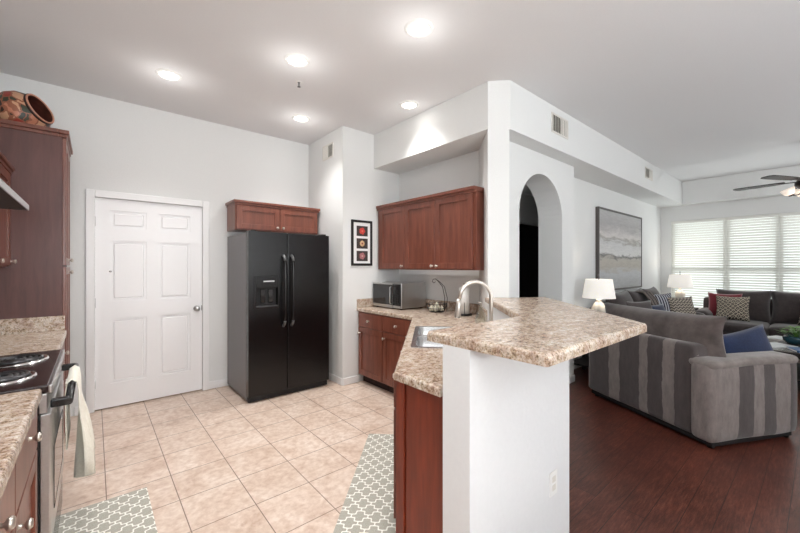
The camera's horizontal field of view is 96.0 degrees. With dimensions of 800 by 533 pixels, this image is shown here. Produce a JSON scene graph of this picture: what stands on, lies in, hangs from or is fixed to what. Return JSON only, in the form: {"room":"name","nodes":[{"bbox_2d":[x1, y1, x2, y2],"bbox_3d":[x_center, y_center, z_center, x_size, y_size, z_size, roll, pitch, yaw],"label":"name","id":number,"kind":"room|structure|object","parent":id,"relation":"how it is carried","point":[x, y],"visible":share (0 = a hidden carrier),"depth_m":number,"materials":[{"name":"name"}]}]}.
{"room":"kitchen","nodes":[
{"label":"kitchen","id":0,"kind":"room"},
{"bbox_2d":[0,72,308,416],"bbox_3d":[-2.447,-0.125,3.878,3.110,3.010,0.120,0,0,-40],"label":"wall","id":1,"kind":"structure","parent":0,"point":[118,146],"depth_m":3.80,"materials":[{"name":"paint"}]},
{"bbox_2d":[74,406,78,415],"bbox_3d":[-2.971,1.337,3.345,0.080,0.084,0.014,0,0,-40],"label":"baseboard","id":2,"kind":"structure","parent":1,"relation":"attached to","point":[76,409],"depth_m":3.33,"materials":[{"name":"white paint"}]},
{"bbox_2d":[85,189,208,412],"bbox_3d":[-2.542,0.327,3.707,1.046,2.107,0.019,0,0,-40],"label":"door frame","id":3,"kind":"structure","parent":1,"relation":"attached to","point":[90,194],"depth_m":3.40,"materials":[{"name":"white paint"}]},
{"bbox_2d":[95,197,201,409],"bbox_3d":[-2.551,0.354,3.712,0.918,2.027,0.102,0,0,-40],"label":"door","id":4,"kind":"structure","parent":1,"relation":"in","point":[148,256],"depth_m":3.69,"materials":[{"name":"white paint"}]},
{"bbox_2d":[225,199,319,234],"bbox_3d":[-1.507,-0.568,4.350,1.030,0.325,0.357,0,0,-40],"label":"upper cabinet","id":5,"kind":"object","parent":1,"relation":"attached to","point":[242,215],"visible":1,"depth_m":4.17,"materials":[{"name":"brown wood"}]},
{"bbox_2d":[209,373,358,388],"bbox_3d":[-1.321,1.337,4.176,1.428,0.084,0.884,0,0,-40],"label":"baseboard","id":6,"kind":"structure","parent":1,"relation":"attached to","point":[353,379],"depth_m":4.18,"materials":[{"name":"white paint"}]},
{"bbox_2d":[309,126,398,385],"bbox_3d":[-0.612,-0.125,4.865,0.976,3.010,0.990,0,0,-40],"label":"wall","id":7,"kind":"structure","parent":0,"point":[346,186],"depth_m":4.33,"materials":[{"name":"paint"}]},
{"bbox_2d":[322,142,332,160],"bbox_3d":[-0.888,-1.410,4.428,0.011,0.180,0.260,0,0,-40],"label":"air vent","id":8,"kind":"object","parent":7,"relation":"in","point":[327,151],"visible":1,"depth_m":4.43,"materials":[{"name":"white metal"}]},
{"bbox_2d":[351,219,371,265],"bbox_3d":[-0.458,-0.282,4.332,0.300,0.545,0.020,0,0,-40],"label":"picture frame","id":9,"kind":"object","parent":7,"relation":"attached to","point":[361,230],"visible":1,"depth_m":4.33,"materials":[{"name":"black wood"}]},
{"bbox_2d":[357,251,367,260],"bbox_3d":[-0.455,-0.126,4.337,0.160,0.122,0.002,0,0,-40],"label":"print","id":10,"kind":"object","parent":9,"relation":"attached to","point":[361,255],"depth_m":4.34,"materials":[{"name":"pink paper"}]},
{"bbox_2d":[357,238,367,248],"bbox_3d":[-0.455,-0.276,4.337,0.160,0.122,0.002,0,0,-40],"label":"print","id":11,"kind":"object","parent":9,"relation":"attached to","point":[362,243],"depth_m":4.34,"materials":[{"name":"orange paper"}]},
{"bbox_2d":[357,226,367,236],"bbox_3d":[-0.455,-0.426,4.337,0.160,0.122,0.002,0,0,-40],"label":"print","id":12,"kind":"object","parent":9,"relation":"attached to","point":[362,231],"depth_m":4.34,"materials":[{"name":"red paper"}]},
{"bbox_2d":[357,298,486,321],"bbox_3d":[0.277,0.440,3.873,0.665,0.100,1.672,0,0,-40],"label":"backsplash","id":13,"kind":"structure","parent":7,"relation":"attached to","point":[474,308],"depth_m":4.03,"materials":[{"name":"stone"}]},
{"bbox_2d":[0,0,799,181],"bbox_3d":[2.612,-1.670,3.267,10.190,0.080,8.000,0,0,-40],"label":"ceiling","id":14,"kind":"structure","parent":0,"point":[694,89],"depth_m":2.85,"materials":[{"name":"paint"}]},
{"bbox_2d":[155,68,182,80],"bbox_3d":[-1.963,-1.624,3.062,0.200,0.012,0.200,0,0,-40],"label":"recessed light","id":15,"kind":"object","parent":14,"relation":"in","point":[167,74],"visible":1,"depth_m":3.05,"materials":[{"name":"white plastic"}]},
{"bbox_2d":[284,53,309,67],"bbox_3d":[-0.814,-1.624,2.847,0.200,0.012,0.200,0,0,-40],"label":"recessed light","id":16,"kind":"object","parent":14,"relation":"in","point":[298,60],"visible":1,"depth_m":2.83,"materials":[{"name":"white plastic"}]},
{"bbox_2d":[295,80,301,87],"bbox_3d":[-0.893,-1.607,3.186,0.060,0.045,0.060,0,0,-40],"label":"sprinkler","id":17,"kind":"object","parent":14,"relation":"attached to","point":[298,82],"visible":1,"depth_m":3.18,"materials":[{"name":"silver metal"}]},
{"bbox_2d":[292,114,309,121],"bbox_3d":[-1.088,-1.624,3.960,0.200,0.012,0.200,0,0,-40],"label":"recessed light","id":18,"kind":"object","parent":14,"relation":"in","point":[298,117],"visible":1,"depth_m":3.96,"materials":[{"name":"white plastic"}]},
{"bbox_2d":[399,100,418,108],"bbox_3d":[0.093,-1.624,3.629,0.200,0.012,0.200,0,0,-40],"label":"recessed light","id":19,"kind":"object","parent":14,"relation":"in","point":[407,104],"visible":1,"depth_m":3.62,"materials":[{"name":"white plastic"}]},
{"bbox_2d":[404,18,433,37],"bbox_3d":[0.130,-1.624,2.465,0.200,0.012,0.200,0,0,-40],"label":"recessed light","id":20,"kind":"object","parent":14,"relation":"in","point":[418,27],"visible":1,"depth_m":2.45,"materials":[{"name":"white plastic"}]},
{"bbox_2d":[374,82,487,173],"bbox_3d":[0.381,-1.419,3.947,0.410,0.418,1.695,0,0,-40],"label":"soffit","id":21,"kind":"structure","parent":14,"relation":"attached to","point":[457,126],"depth_m":3.73,"materials":[{"name":"paint"}]},
{"bbox_2d":[509,80,799,207],"bbox_3d":[4.713,-1.414,3.463,6.131,0.428,5.180,0,0,-40],"label":"soffit","id":22,"kind":"structure","parent":14,"relation":"attached to","point":[596,159],"depth_m":4.83,"materials":[{"name":"paint"}]},
{"bbox_2d":[551,112,567,139],"bbox_3d":[1.660,-1.455,3.731,0.360,0.200,0.011,0,0,-40],"label":"air vent","id":23,"kind":"object","parent":22,"relation":"attached to","point":[559,125],"visible":1,"depth_m":3.73,"materials":[{"name":"white metal"}]},
{"bbox_2d":[645,166,652,180],"bbox_3d":[3.886,-1.445,5.621,0.360,0.170,0.011,0,0,-40],"label":"air vent","id":24,"kind":"object","parent":22,"relation":"attached to","point":[648,172],"visible":1,"depth_m":5.60,"materials":[{"name":"white metal"}]},
{"bbox_2d":[733,175,799,196],"bbox_3d":[5.245,-1.155,4.658,1.401,0.950,1.409,0,0,-40],"label":"ceiling fan","id":25,"kind":"object","parent":14,"relation":"hanging from","point":[789,192],"visible":1,"depth_m":4.67,"materials":[{"name":"brown wood"}]},
{"bbox_2d":[61,360,799,532],"bbox_3d":[2.650,1.405,3.299,9.890,0.050,7.600,0,0,-40],"label":"floor","id":26,"kind":"structure","parent":0,"point":[214,460],"depth_m":2.50,"materials":[{"name":"tile"}]},
{"bbox_2d":[0,410,41,532],"bbox_3d":[-1.235,0.944,0.745,0.652,0.871,1.175,0,0,-40],"label":"base cabinet","id":27,"kind":"object","parent":26,"relation":"on","point":[18,502],"visible":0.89,"depth_m":1.10,"materials":[{"name":"brown wood"}]},
{"bbox_2d":[0,389,41,499],"bbox_3d":[-1.248,0.435,0.741,0.634,0.145,1.185,0,0,-40],"label":"countertop","id":28,"kind":"structure","parent":27,"relation":"on","point":[17,409],"depth_m":1.08,"materials":[{"name":"stone"}]},
{"bbox_2d":[0,118,73,386],"bbox_3d":[-2.911,0.183,2.723,0.657,2.391,0.640,0,0,-40],"label":"pantry cabinet","id":29,"kind":"object","parent":26,"relation":"on","point":[38,284],"visible":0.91,"depth_m":2.59,"materials":[{"name":"brown wood"}]},
{"bbox_2d":[0,91,54,126],"bbox_3d":[-2.835,-1.142,2.718,0.332,0.329,0.324,0,0,-40],"label":"pot","id":30,"kind":"object","parent":29,"relation":"on","point":[14,105],"visible":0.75,"depth_m":2.62,"materials":[{"name":"ceramic"}]},
{"bbox_2d":[0,349,78,532],"bbox_3d":[-1.849,0.838,1.536,0.699,1.045,0.800,0,0,-40],"label":"electric range","id":31,"kind":"object","parent":26,"relation":"on","point":[41,370],"visible":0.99,"depth_m":1.49,"materials":[{"name":"metal"}]},
{"bbox_2d":[0,349,61,394],"bbox_3d":[-1.860,0.479,1.527,0.590,0.032,0.800,0,0,-40],"label":"cooktop","id":32,"kind":"object","parent":31,"relation":"in","point":[34,370],"depth_m":1.57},
{"bbox_2d":[65,365,95,477],"bbox_3d":[-1.629,0.786,1.843,0.111,0.508,0.321,0,0,-40],"label":"dish towel","id":33,"kind":"object","parent":31,"relation":"hanging from","point":[84,463],"visible":0.9,"depth_m":1.77,"materials":[{"name":"white fabric"}]},
{"bbox_2d":[61,340,68,438],"bbox_3d":[-2.431,0.944,2.154,0.652,0.871,0.880,0,0,-40],"label":"base cabinet","id":34,"kind":"object","parent":26,"relation":"on","point":[63,345],"visible":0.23,"depth_m":2.63,"materials":[{"name":"brown wood"}]},
{"bbox_2d":[0,315,66,355],"bbox_3d":[-2.440,0.435,2.144,0.634,0.145,0.883,0,0,-40],"label":"countertop","id":35,"kind":"structure","parent":34,"relation":"on","point":[34,334],"depth_m":2.46,"materials":[{"name":"stone"}]},
{"bbox_2d":[0,315,64,334],"bbox_3d":[-2.444,0.416,2.142,0.624,0.107,0.879,0,0,-40],"label":"backsplash","id":36,"kind":"structure","parent":35,"relation":"on","point":[50,323],"depth_m":2.55,"materials":[{"name":"stone"}]},
{"bbox_2d":[58,487,157,532],"bbox_3d":[-1.348,1.375,1.650,0.420,0.009,1.200,0,0,-40],"label":"kitchen rug","id":37,"kind":"object","parent":26,"relation":"on","point":[131,512],"visible":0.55,"depth_m":1.97,"materials":[{"name":"grey fabric"}]},
{"bbox_2d":[228,230,328,402],"bbox_3d":[-1.381,0.505,4.134,0.905,1.750,0.808,0,0,-40],"label":"refrigerator","id":38,"kind":"object","parent":26,"relation":"on","point":[278,283],"visible":1,"depth_m":3.83,"materials":[{"name":"black metal"}]},
{"bbox_2d":[333,434,395,532],"bbox_3d":[-0.104,1.375,2.293,0.410,0.009,1.300,0,0,5],"label":"kitchen rug","id":39,"kind":"object","parent":26,"relation":"on","point":[368,506],"visible":0.56,"depth_m":2.17,"materials":[{"name":"grey fabric"}]},
{"bbox_2d":[357,311,388,390],"bbox_3d":[-0.122,0.954,4.307,0.672,0.851,0.485,0,0,-40],"label":"base cabinet","id":40,"kind":"object","parent":26,"relation":"on","point":[371,331],"visible":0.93,"depth_m":4.09,"materials":[{"name":"brown wood"}]},
{"bbox_2d":[381,316,410,392],"bbox_3d":[0.190,0.954,3.939,0.672,0.851,0.470,0,0,-40],"label":"base cabinet","id":41,"kind":"object","parent":26,"relation":"on","point":[395,329],"visible":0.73,"depth_m":3.80,"materials":[{"name":"brown wood"}]},
{"bbox_2d":[393,337,442,532],"bbox_3d":[0.080,0.954,2.514,0.243,0.851,2.096,0,0,0],"label":"base cabinet","id":42,"kind":"object","parent":26,"relation":"on","point":[418,414],"visible":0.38,"depth_m":1.59,"materials":[{"name":"brown wood"}]},
{"bbox_2d":[357,298,486,396],"bbox_3d":[0.317,0.459,3.136,1.215,0.138,3.247,0,0,-11],"label":"countertop","id":43,"kind":"structure","parent":42,"relation":"on","point":[419,368],"depth_m":2.42,"materials":[{"name":"stone"}]},
{"bbox_2d":[373,281,425,309],"bbox_3d":[-0.026,0.339,4.339,0.433,0.300,0.520,0,0,-40],"label":"microwave","id":44,"kind":"object","parent":43,"relation":"on","point":[400,295],"visible":1,"depth_m":4.17,"materials":[{"name":"metal"}]},
{"bbox_2d":[411,326,450,348],"bbox_3d":[0.330,0.573,2.532,0.473,0.174,0.775,0,0,5],"label":"sink","id":45,"kind":"object","parent":43,"relation":"in","point":[419,340],"visible":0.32,"depth_m":2.52,"materials":[{"name":"metal"}]},
{"bbox_2d":[426,279,447,311],"bbox_3d":[0.397,0.309,3.905,0.231,0.357,0.231,0,0,-40],"label":"wire basket","id":46,"kind":"object","parent":43,"relation":"on","point":[444,303],"visible":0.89,"depth_m":3.90,"materials":[{"name":"metal"}]},
{"bbox_2d":[459,283,471,315],"bbox_3d":[0.648,0.328,3.633,0.156,0.322,0.156,0,0,-40],"label":"paper towel holder","id":47,"kind":"object","parent":43,"relation":"on","point":[465,300],"visible":0.68,"depth_m":3.59,"materials":[{"name":"white paper"}]},
{"bbox_2d":[454,280,492,320],"bbox_3d":[0.485,0.288,2.386,0.276,0.401,0.133,0,0,-7],"label":"kitchen faucet","id":48,"kind":"object","parent":43,"relation":"on","point":[457,314],"visible":0.73,"depth_m":2.34,"materials":[{"name":"silver metal"}]},
{"bbox_2d":[574,354,588,369],"bbox_3d":[2.447,1.080,4.504,0.520,0.600,0.520,0,0,-40],"label":"end table","id":49,"kind":"object","parent":26,"relation":"on","point":[583,361],"visible":0.11,"depth_m":4.55,"materials":[{"name":"brown wood"}]},
{"bbox_2d":[574,356,588,366],"bbox_3d":[2.447,1.210,4.504,0.460,0.020,0.460,0,0,-40],"label":"shelf","id":50,"kind":"object","parent":49,"relation":"attached to","point":[584,360],"depth_m":4.55,"materials":[{"name":"brown wood"}]},
{"bbox_2d":[582,274,615,312],"bbox_3d":[2.490,0.434,4.514,0.372,0.690,0.372,0,0,-40],"label":"table lamp","id":51,"kind":"object","parent":49,"relation":"on","point":[598,289],"visible":0.73,"depth_m":4.39,"materials":[{"name":"white fabric"}]},
{"bbox_2d":[586,286,704,356],"bbox_3d":[3.815,0.864,5.433,2.576,1.032,0.960,0,0,-40],"label":"sofa","id":52,"kind":"object","parent":26,"relation":"on","point":[622,297],"visible":0.09,"depth_m":5.36,"materials":[{"name":"grey fabric"}]},
{"bbox_2d":[605,290,632,305],"bbox_3d":[3.164,0.647,5.144,0.724,0.597,0.318,0,0,-40],"label":"cushion","id":53,"kind":"object","parent":52,"relation":"on","point":[622,297],"depth_m":5.01,"materials":[{"name":"grey fabric"}]},
{"bbox_2d":[627,288,648,301],"bbox_3d":[3.686,0.647,5.586,0.724,0.597,0.318,0,0,-40],"label":"cushion","id":54,"kind":"object","parent":52,"relation":"on","point":[636,296],"depth_m":5.43,"materials":[{"name":"grey fabric"}]},
{"bbox_2d":[626,300,651,308],"bbox_3d":[3.325,0.691,4.976,0.460,0.438,0.197,0,0,-10],"label":"throw pillow","id":55,"kind":"object","parent":52,"relation":"on","point":[644,304],"visible":0.17,"depth_m":4.98,"materials":[{"name":"grey fabric"}]},
{"bbox_2d":[635,290,658,304],"bbox_3d":[3.702,0.580,5.607,0.346,0.412,0.587,0,0,-40],"label":"throw blanket","id":56,"kind":"object","parent":52,"relation":"on","point":[648,294],"visible":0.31,"depth_m":5.46,"materials":[{"name":"grey fabric"}]},
{"bbox_2d":[641,286,659,304],"bbox_3d":[4.206,0.647,6.029,0.724,0.597,0.318,0,0,-40],"label":"cushion","id":57,"kind":"object","parent":52,"relation":"on","point":[653,290],"depth_m":5.98,"materials":[{"name":"grey fabric"}]},
{"bbox_2d":[652,304,665,310],"bbox_3d":[3.766,0.732,5.247,0.420,0.357,0.181,0,0,-25],"label":"throw pillow","id":58,"kind":"object","parent":52,"relation":"on","point":[660,306],"visible":0.21,"depth_m":5.26,"materials":[{"name":"blue fabric"}]},
{"bbox_2d":[654,293,670,310],"bbox_3d":[4.285,0.657,5.882,0.500,0.446,0.172,0,0,-15],"label":"throw pillow","id":59,"kind":"object","parent":52,"relation":"on","point":[662,298],"visible":0.37,"depth_m":5.84,"materials":[{"name":"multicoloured fabric"}]},
{"bbox_2d":[668,296,695,313],"bbox_3d":[4.582,0.701,5.865,0.500,0.418,0.193,0,0,-5],"label":"throw pillow","id":60,"kind":"object","parent":52,"relation":"on","point":[684,304],"visible":0.57,"depth_m":5.82,"materials":[{"name":"fabric"}]},
{"bbox_2d":[589,302,798,448],"bbox_3d":[2.675,0.881,3.405,1.048,0.998,1.294,0,0,-13],"label":"loveseat","id":61,"kind":"object","parent":26,"relation":"on","point":[678,374],"visible":0.9,"depth_m":2.87,"materials":[{"name":"grey fabric"}]},
{"bbox_2d":[604,302,726,356],"bbox_3d":[2.397,0.609,3.351,0.344,0.453,1.220,0,0,-13],"label":"cushion","id":62,"kind":"object","parent":61,"relation":"on","point":[704,332],"depth_m":2.99,"materials":[{"name":"grey fabric"}]},
{"bbox_2d":[723,324,773,353],"bbox_3d":[3.047,0.745,3.191,0.586,0.467,0.186,0,0,-1],"label":"throw pillow","id":63,"kind":"object","parent":61,"relation":"on","point":[754,339],"visible":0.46,"depth_m":3.15,"materials":[{"name":"blue fabric"}]},
{"bbox_2d":[695,289,799,335],"bbox_3d":[6.195,0.889,5.555,0.990,0.983,2.586,0,0,-40],"label":"sofa","id":64,"kind":"object","parent":26,"relation":"on","point":[781,311],"visible":0.43,"depth_m":5.86,"materials":[{"name":"grey fabric"}]},
{"bbox_2d":[708,292,742,315],"bbox_3d":[5.644,0.684,6.274,0.181,0.442,0.460,0,0,-40],"label":"throw pillow","id":65,"kind":"object","parent":64,"relation":"on","point":[712,307],"visible":0.33,"depth_m":6.33,"materials":[{"name":"red fabric"}]},
{"bbox_2d":[716,295,749,321],"bbox_3d":[5.630,0.706,6.103,0.440,0.408,0.209,0,0,44],"label":"throw pillow","id":66,"kind":"object","parent":64,"relation":"on","point":[734,308],"visible":0.98,"depth_m":6.04,"materials":[{"name":"beige fabric"}]},
{"bbox_2d":[716,289,771,322],"bbox_3d":[5.911,0.671,6.214,0.314,0.548,0.728,0,0,-40],"label":"cushion","id":67,"kind":"object","parent":64,"relation":"on","point":[760,302],"depth_m":6.00,"materials":[{"name":"grey fabric"}]},
{"bbox_2d":[723,319,769,334],"bbox_3d":[5.668,1.005,6.004,0.751,0.211,0.720,0,0,-40],"label":"seat cushion","id":68,"kind":"object","parent":64,"relation":"on","point":[730,326],"depth_m":5.82,"materials":[{"name":"grey fabric"}]},
{"bbox_2d":[768,323,799,335],"bbox_3d":[6.105,1.005,5.481,0.750,0.210,0.720,0,0,-40],"label":"seat cushion","id":69,"kind":"object","parent":64,"relation":"on","point":[771,326],"depth_m":5.48,"materials":[{"name":"grey fabric"}]},
{"bbox_2d":[769,290,799,323],"bbox_3d":[6.356,0.671,5.691,0.314,0.548,0.728,0,0,-40],"label":"cushion","id":70,"kind":"object","parent":64,"relation":"on","point":[784,307],"depth_m":5.77,"materials":[{"name":"grey fabric"}]},
{"bbox_2d":[769,339,799,381],"bbox_3d":[4.873,1.157,4.072,1.100,0.445,1.100,0,0,-40],"label":"coffee table","id":71,"kind":"object","parent":26,"relation":"on","point":[782,350],"visible":0.02,"depth_m":4.06,"materials":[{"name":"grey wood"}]},
{"bbox_2d":[767,335,784,341],"bbox_3d":[4.890,0.924,4.624,0.302,0.020,0.241,0,0,-19],"label":"magazine","id":72,"kind":"object","parent":71,"relation":"on","point":[775,337],"visible":0.4,"depth_m":4.61,"materials":[{"name":"paper"}]},
{"bbox_2d":[770,342,797,347],"bbox_3d":[4.435,0.928,4.264,0.302,0.012,0.241,0,0,-2],"label":"magazine","id":73,"kind":"object","parent":71,"relation":"on","point":[773,344],"visible":0.6,"depth_m":4.21,"materials":[{"name":"paper"}]},
{"bbox_2d":[774,326,799,345],"bbox_3d":[4.756,0.827,4.331,0.383,0.214,0.370,0,0,-40],"label":"potted plant","id":74,"kind":"object","parent":71,"relation":"on","point":[794,339],"visible":1,"depth_m":4.33,"materials":[{"name":"green plant"}]},
{"bbox_2d":[786,346,799,352],"bbox_3d":[4.494,0.924,3.947,0.302,0.020,0.241,0,0,27],"label":"magazine","id":75,"kind":"object","parent":71,"relation":"on","point":[795,349],"visible":1,"depth_m":4.02,"materials":[{"name":"paper"}]},
{"bbox_2d":[797,363,799,381],"bbox_3d":[4.873,1.245,4.072,1.000,0.030,1.000,0,0,-40],"label":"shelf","id":76,"kind":"object","parent":71,"relation":"attached to","point":[798,364],"depth_m":4.18,"materials":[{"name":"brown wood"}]},
{"bbox_3d":[5.284,1.080,6.847,0.520,0.600,0.520,0,0,-40],"label":"end table","id":77,"kind":"object","parent":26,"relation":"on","visible":0},
{"bbox_2d":[667,272,693,297],"bbox_3d":[5.304,0.434,6.825,0.400,0.690,0.400,0,0,-40],"label":"table lamp","id":78,"kind":"object","parent":77,"relation":"on","point":[675,281],"visible":0.73,"depth_m":6.71,"materials":[{"name":"white fabric"}]},
{"bbox_2d":[399,150,478,303],"bbox_3d":[0.452,-0.125,4.273,0.120,3.010,1.290,0,0,-40],"label":"wall","id":79,"kind":"structure","parent":0,"point":[462,171],"depth_m":4.14,"materials":[{"name":"paint"}]},
{"bbox_2d":[376,185,483,269],"bbox_3d":[0.323,-0.355,3.990,0.382,0.780,1.505,0,0,-40],"label":"upper cabinet","id":80,"kind":"object","parent":79,"relation":"attached to","point":[442,230],"visible":0.91,"depth_m":3.71,"materials":[{"name":"brown wood"}]},
{"bbox_2d":[479,80,517,319],"bbox_3d":[0.975,-0.125,3.491,0.350,3.010,0.675,0,0,5],"label":"wall column","id":81,"kind":"structure","parent":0,"point":[498,156],"depth_m":3.17,"materials":[{"name":"paint"}]},
{"bbox_2d":[443,304,568,532],"bbox_3d":[0.717,0.845,2.208,0.525,1.070,1.953,0,0,19],"label":"wall","id":82,"kind":"structure","parent":0,"point":[506,421],"depth_m":1.48,"materials":[{"name":"paint"}]},
{"bbox_2d":[427,297,646,366],"bbox_3d":[0.855,0.290,2.165,0.919,0.040,2.258,0,0,21],"label":"bar","id":83,"kind":"object","parent":82,"relation":"on","point":[540,331],"visible":1,"depth_m":1.50,"materials":[{"name":"stone"}]},
{"bbox_2d":[549,468,556,497],"bbox_3d":[0.741,1.045,1.739,0.072,0.116,0.008,0,0,-40],"label":"wall outlet","id":84,"kind":"object","parent":82,"relation":"attached to","point":[553,475],"visible":1,"depth_m":1.73,"materials":[{"name":"white plastic"}]},
{"bbox_2d":[522,184,532,195],"bbox_3d":[1.996,-1.150,5.197,3.430,0.060,0.860,0,0,-40],"label":"ceiling","id":85,"kind":"structure","parent":0,"point":[526,190],"depth_m":5.38,"materials":[{"name":"paint"}]},
{"bbox_2d":[519,224,537,296],"bbox_3d":[1.483,0.355,6.211,1.300,2.150,1.350,0,0,-40],"label":"doorway","id":86,"kind":"structure","parent":0,"point":[528,234],"depth_m":6.26,"materials":[{"name":"paint"}]},
{"bbox_2d":[519,194,537,225],"bbox_3d":[1.976,0.130,5.220,3.430,2.500,0.800,0,0,-40],"label":"wall","id":87,"kind":"structure","parent":0,"point":[528,213],"depth_m":5.64,"materials":[{"name":"paint"}]},
{"bbox_2d":[518,145,573,375],"bbox_3d":[1.530,0.080,4.047,1.230,2.600,0.290,0,0,-40],"label":"wall","id":88,"kind":"structure","parent":0,"point":[550,181],"depth_m":4.19,"materials":[{"name":"paint"}]},
{"bbox_2d":[569,374,574,383],"bbox_3d":[1.990,1.337,4.238,0.280,0.084,0.014,0,0,-40],"label":"baseboard","id":89,"kind":"structure","parent":88,"relation":"attached to","point":[572,377],"depth_m":4.27,"materials":[{"name":"white paint"}]},
{"bbox_2d":[574,177,660,359],"bbox_3d":[3.666,0.080,6.050,4.620,2.600,0.120,0,0,-40],"label":"wall","id":90,"kind":"structure","parent":0,"point":[587,196],"depth_m":5.33,"materials":[{"name":"paint"}]},
{"bbox_2d":[596,206,641,289],"bbox_3d":[3.622,-0.253,5.901,1.920,1.255,0.050,0,0,-40],"label":"painting","id":91,"kind":"object","parent":90,"relation":"attached to","point":[618,234],"visible":0.83,"depth_m":5.81,"materials":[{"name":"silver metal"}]},
{"bbox_2d":[661,196,799,295],"bbox_3d":[7.096,-0.125,5.486,0.120,3.010,5.180,0,0,-40],"label":"wall","id":92,"kind":"structure","parent":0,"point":[777,204],"depth_m":6.82,"materials":[{"name":"paint"}]},
{"bbox_2d":[671,218,725,308],"bbox_3d":[5.772,-0.040,6.991,0.050,1.732,0.827,0,0,-40],"label":"window blind","id":93,"kind":"object","parent":92,"relation":"attached to","point":[718,258],"visible":0.66,"depth_m":6.96,"materials":[{"name":"white plastic"}]},
{"bbox_2d":[672,224,725,307],"bbox_3d":[5.817,-0.040,7.031,0.050,1.740,0.830,0,0,-40],"label":"window","id":94,"kind":"structure","parent":92,"relation":"attached to","point":[674,224],"depth_m":7.02,"materials":[{"name":"white paint"}]},
{"bbox_2d":[726,213,778,298],"bbox_3d":[6.261,-0.040,6.415,0.050,1.732,0.677,0,0,-40],"label":"window blind","id":95,"kind":"object","parent":92,"relation":"attached to","point":[753,256],"visible":0.66,"depth_m":6.40,"materials":[{"name":"white plastic"}]},
{"bbox_2d":[726,220,778,290],"bbox_3d":[6.306,-0.040,6.455,0.050,1.740,0.680,0,0,-40],"label":"window","id":96,"kind":"structure","parent":92,"relation":"attached to","point":[729,220],"depth_m":6.45,"materials":[{"name":"white paint"}]},
{"bbox_2d":[779,219,795,290],"bbox_3d":[6.801,-0.040,5.872,0.050,1.740,0.850,0,0,-40],"label":"window","id":97,"kind":"structure","parent":92,"relation":"attached to","point":[779,219],"depth_m":6.17,"materials":[{"name":"white paint"}]},
{"bbox_2d":[779,212,799,292],"bbox_3d":[6.756,-0.040,5.832,0.050,1.732,0.847,0,0,-40],"label":"window blind","id":98,"kind":"object","parent":92,"relation":"attached to","point":[785,256],"visible":0.73,"depth_m":6.07,"materials":[{"name":"white plastic"}]},
{"bbox_3d":[-1.127,-0.125,0.014,0.120,3.010,7.480,0,0,-40],"label":"wall","id":99,"kind":"structure","parent":0,"visible":0},
{"bbox_2d":[0,151,16,266],"bbox_3d":[-2.535,-0.340,2.065,0.377,0.690,0.880,0,0,-40],"label":"upper cabinet","id":100,"kind":"object","parent":99,"relation":"attached to","point":[6,169],"visible":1,"depth_m":2.38,"materials":[{"name":"brown wood"}]},
{"bbox_3d":[-1.990,-0.563,1.423,0.377,0.285,0.795,0,0,-40],"label":"upper cabinet","id":101,"kind":"object","parent":99,"relation":"attached to","visible":0},
{"bbox_2d":[0,178,28,210],"bbox_3d":[-1.935,-0.356,1.466,0.521,0.124,0.790,0,0,-40],"label":"range hood","id":102,"kind":"object","parent":101,"relation":"attached to","point":[9,199],"visible":1,"depth_m":1.64,"materials":[{"name":"metal"}]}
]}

